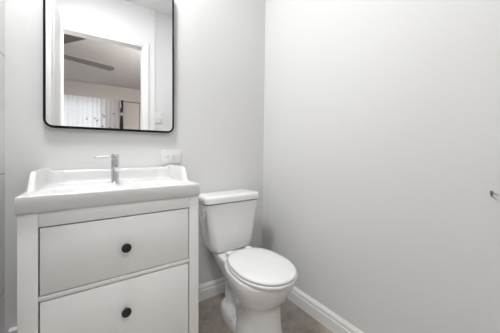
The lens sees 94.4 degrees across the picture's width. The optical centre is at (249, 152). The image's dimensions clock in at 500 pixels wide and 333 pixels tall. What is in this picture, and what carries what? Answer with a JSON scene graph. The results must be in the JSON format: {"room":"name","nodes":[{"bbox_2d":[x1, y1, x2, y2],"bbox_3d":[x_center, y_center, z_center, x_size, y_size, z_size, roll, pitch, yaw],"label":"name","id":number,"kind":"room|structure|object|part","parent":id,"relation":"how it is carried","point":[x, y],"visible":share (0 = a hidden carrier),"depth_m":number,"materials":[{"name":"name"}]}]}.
{"room":"bathroom","nodes":[
{"label":"bathroom","id":0,"kind":"room"},
{"bbox_2d":[0,0,4,332],"bbox_3d":[-0.752,-0.386,0.381,0.120,2.840,1.630,0,0,-34],"label":"wall","id":1,"kind":"structure","parent":0,"point":[2,2],"depth_m":1.06,"materials":[{"name":"paint"}]},
{"bbox_2d":[5,0,265,332],"bbox_3d":[-0.542,-0.386,1.575,1.858,2.840,0.120,0,0,-34],"label":"wall","id":2,"kind":"structure","parent":0,"point":[218,131],"depth_m":1.58,"materials":[{"name":"white paint"}]},
{"bbox_2d":[8,326,16,332],"bbox_3d":[-1.079,0.932,1.125,0.133,0.203,0.030,0,0,-34],"label":"trim","id":3,"kind":"structure","parent":2,"relation":"attached to","point":[13,329],"depth_m":1.09,"materials":[{"name":"white paint"}]},
{"bbox_2d":[43,0,173,132],"bbox_3d":[-0.765,-0.583,1.334,0.638,0.907,0.032,0,0,-34],"label":"wall mirror","id":4,"kind":"object","parent":2,"relation":"attached to","point":[108,64],"visible":1,"depth_m":1.30,"materials":[{"name":"black mirror"}]},
{"bbox_2d":[160,150,180,163],"bbox_3d":[-0.516,0.025,1.514,0.132,0.087,0.009,0,0,-34],"label":"wall outlet","id":5,"kind":"object","parent":2,"relation":"attached to","point":[166,156],"visible":1,"depth_m":1.51,"materials":[{"name":"white plastic"}]},
{"bbox_2d":[198,277,224,301],"bbox_3d":[-0.457,0.981,1.550,1.344,0.107,0.016,0,0,-34],"label":"baseboard","id":6,"kind":"structure","parent":2,"relation":"attached to","point":[207,290],"depth_m":1.66,"materials":[{"name":"white paint"}]},
{"bbox_2d":[198,292,332,332],"bbox_3d":[-0.058,1.084,0.852,1.858,0.100,1.860,0,0,-34],"label":"floor","id":7,"kind":"structure","parent":0,"point":[294,319],"depth_m":1.44,"materials":[{"name":"tile"}]},
{"bbox_2d":[17,196,197,332],"bbox_3d":[-0.627,0.618,1.114,0.620,0.832,0.507,0,0,-34],"label":"vanity cabinet","id":8,"kind":"object","parent":7,"relation":"on","point":[126,267],"visible":0.88,"depth_m":0.90,"materials":[{"name":"white paint"}]},
{"bbox_3d":[-0.751,0.618,0.788,0.051,0.832,0.045,0,0,-34],"label":"post","id":9,"kind":"part","parent":8,"relation":"part of","materials":[{"name":"white paint"}]},
{"bbox_2d":[14,164,199,214],"bbox_3d":[-0.638,0.163,1.129,0.626,0.178,0.506,0,0,-34],"label":"washbasin","id":10,"kind":"object","parent":8,"relation":"in","point":[48,190],"visible":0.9,"depth_m":1.04,"materials":[{"name":"ceramic"}]},
{"bbox_2d":[94,154,119,182],"bbox_3d":[-0.716,0.082,1.166,0.114,0.151,0.148,0,0,-34],"label":"faucet","id":11,"kind":"object","parent":10,"relation":"on","point":[115,157],"visible":1,"depth_m":1.21,"materials":[{"name":"silver metal"}]},
{"bbox_3d":[-0.506,0.498,0.938,0.523,0.016,0.022,0,0,-34],"label":"rail","id":12,"kind":"part","parent":8,"relation":"part of","materials":[{"name":"white paint"}]},
{"bbox_3d":[-0.506,0.227,0.938,0.523,0.051,0.022,0,0,-34],"label":"rail","id":13,"kind":"part","parent":8,"relation":"part of","materials":[{"name":"white paint"}]},
{"bbox_3d":[-0.616,0.705,1.103,0.516,0.390,0.417,0,0,-34],"label":"drawer","id":14,"kind":"part","parent":8,"relation":"part of","materials":[{"name":"white paint"}]},
{"bbox_3d":[-0.616,0.372,1.103,0.516,0.230,0.417,0,0,-34],"label":"drawer","id":15,"kind":"part","parent":8,"relation":"part of","materials":[{"name":"white paint"}]},
{"bbox_3d":[-0.490,0.629,0.918,0.035,0.035,0.030,0,0,-34],"label":"knob","id":16,"kind":"part","parent":8,"relation":"part of","materials":[{"name":"black metal"}]},
{"bbox_3d":[-0.490,0.375,0.918,0.035,0.035,0.030,0,0,-34],"label":"knob","id":17,"kind":"part","parent":8,"relation":"part of","materials":[{"name":"black metal"}]},
{"bbox_3d":[-0.276,0.618,1.106,0.045,0.832,0.045,0,0,-34],"label":"post","id":18,"kind":"part","parent":8,"relation":"part of","materials":[{"name":"white paint"}]},
{"bbox_2d":[198,189,296,332],"bbox_3d":[-0.016,0.655,1.406,0.426,0.758,0.713,0,0,-34],"label":"toilet","id":19,"kind":"object","parent":7,"relation":"on","point":[258,281],"visible":0.98,"depth_m":1.35,"materials":[{"name":"white ceramic"}]},
{"bbox_3d":[-0.291,0.372,1.457,0.026,0.060,0.037,0,0,-34],"label":"flush lever","id":20,"kind":"part","parent":19,"relation":"part of","materials":[{"name":"silver metal"}]},
{"bbox_3d":[-0.153,0.489,1.620,0.400,0.322,0.194,0,0,-34],"label":"tank","id":21,"kind":"part","parent":19,"relation":"part of","materials":[{"name":"white ceramic"}]},
{"bbox_3d":[-0.152,0.300,1.619,0.415,0.046,0.208,0,0,-34],"label":"tank lid","id":22,"kind":"part","parent":19,"relation":"part of","materials":[{"name":"white ceramic"}]},
{"bbox_3d":[0.064,0.640,1.295,0.329,0.018,0.439,0,0,-34],"label":"seat","id":23,"kind":"part","parent":19,"relation":"part of","materials":[{"name":"white plastic"}]},
{"bbox_3d":[0.062,0.619,1.298,0.323,0.021,0.440,0,0,-34],"label":"seat lid","id":24,"kind":"part","parent":19,"relation":"part of","materials":[{"name":"white plastic"}]},
{"bbox_2d":[262,0,499,332],"bbox_3d":[0.643,-0.386,1.249,0.151,2.840,1.740,0,0,-34],"label":"wall","id":25,"kind":"structure","parent":0,"point":[381,147],"depth_m":1.11,"materials":[{"name":"white paint"}]},
{"bbox_2d":[287,286,363,332],"bbox_3d":[0.548,0.981,1.242,0.016,0.107,1.614,0,0,-34],"label":"baseboard","id":26,"kind":"structure","parent":25,"relation":"attached to","point":[323,315],"depth_m":1.41,"materials":[{"name":"white paint"}]}
]}

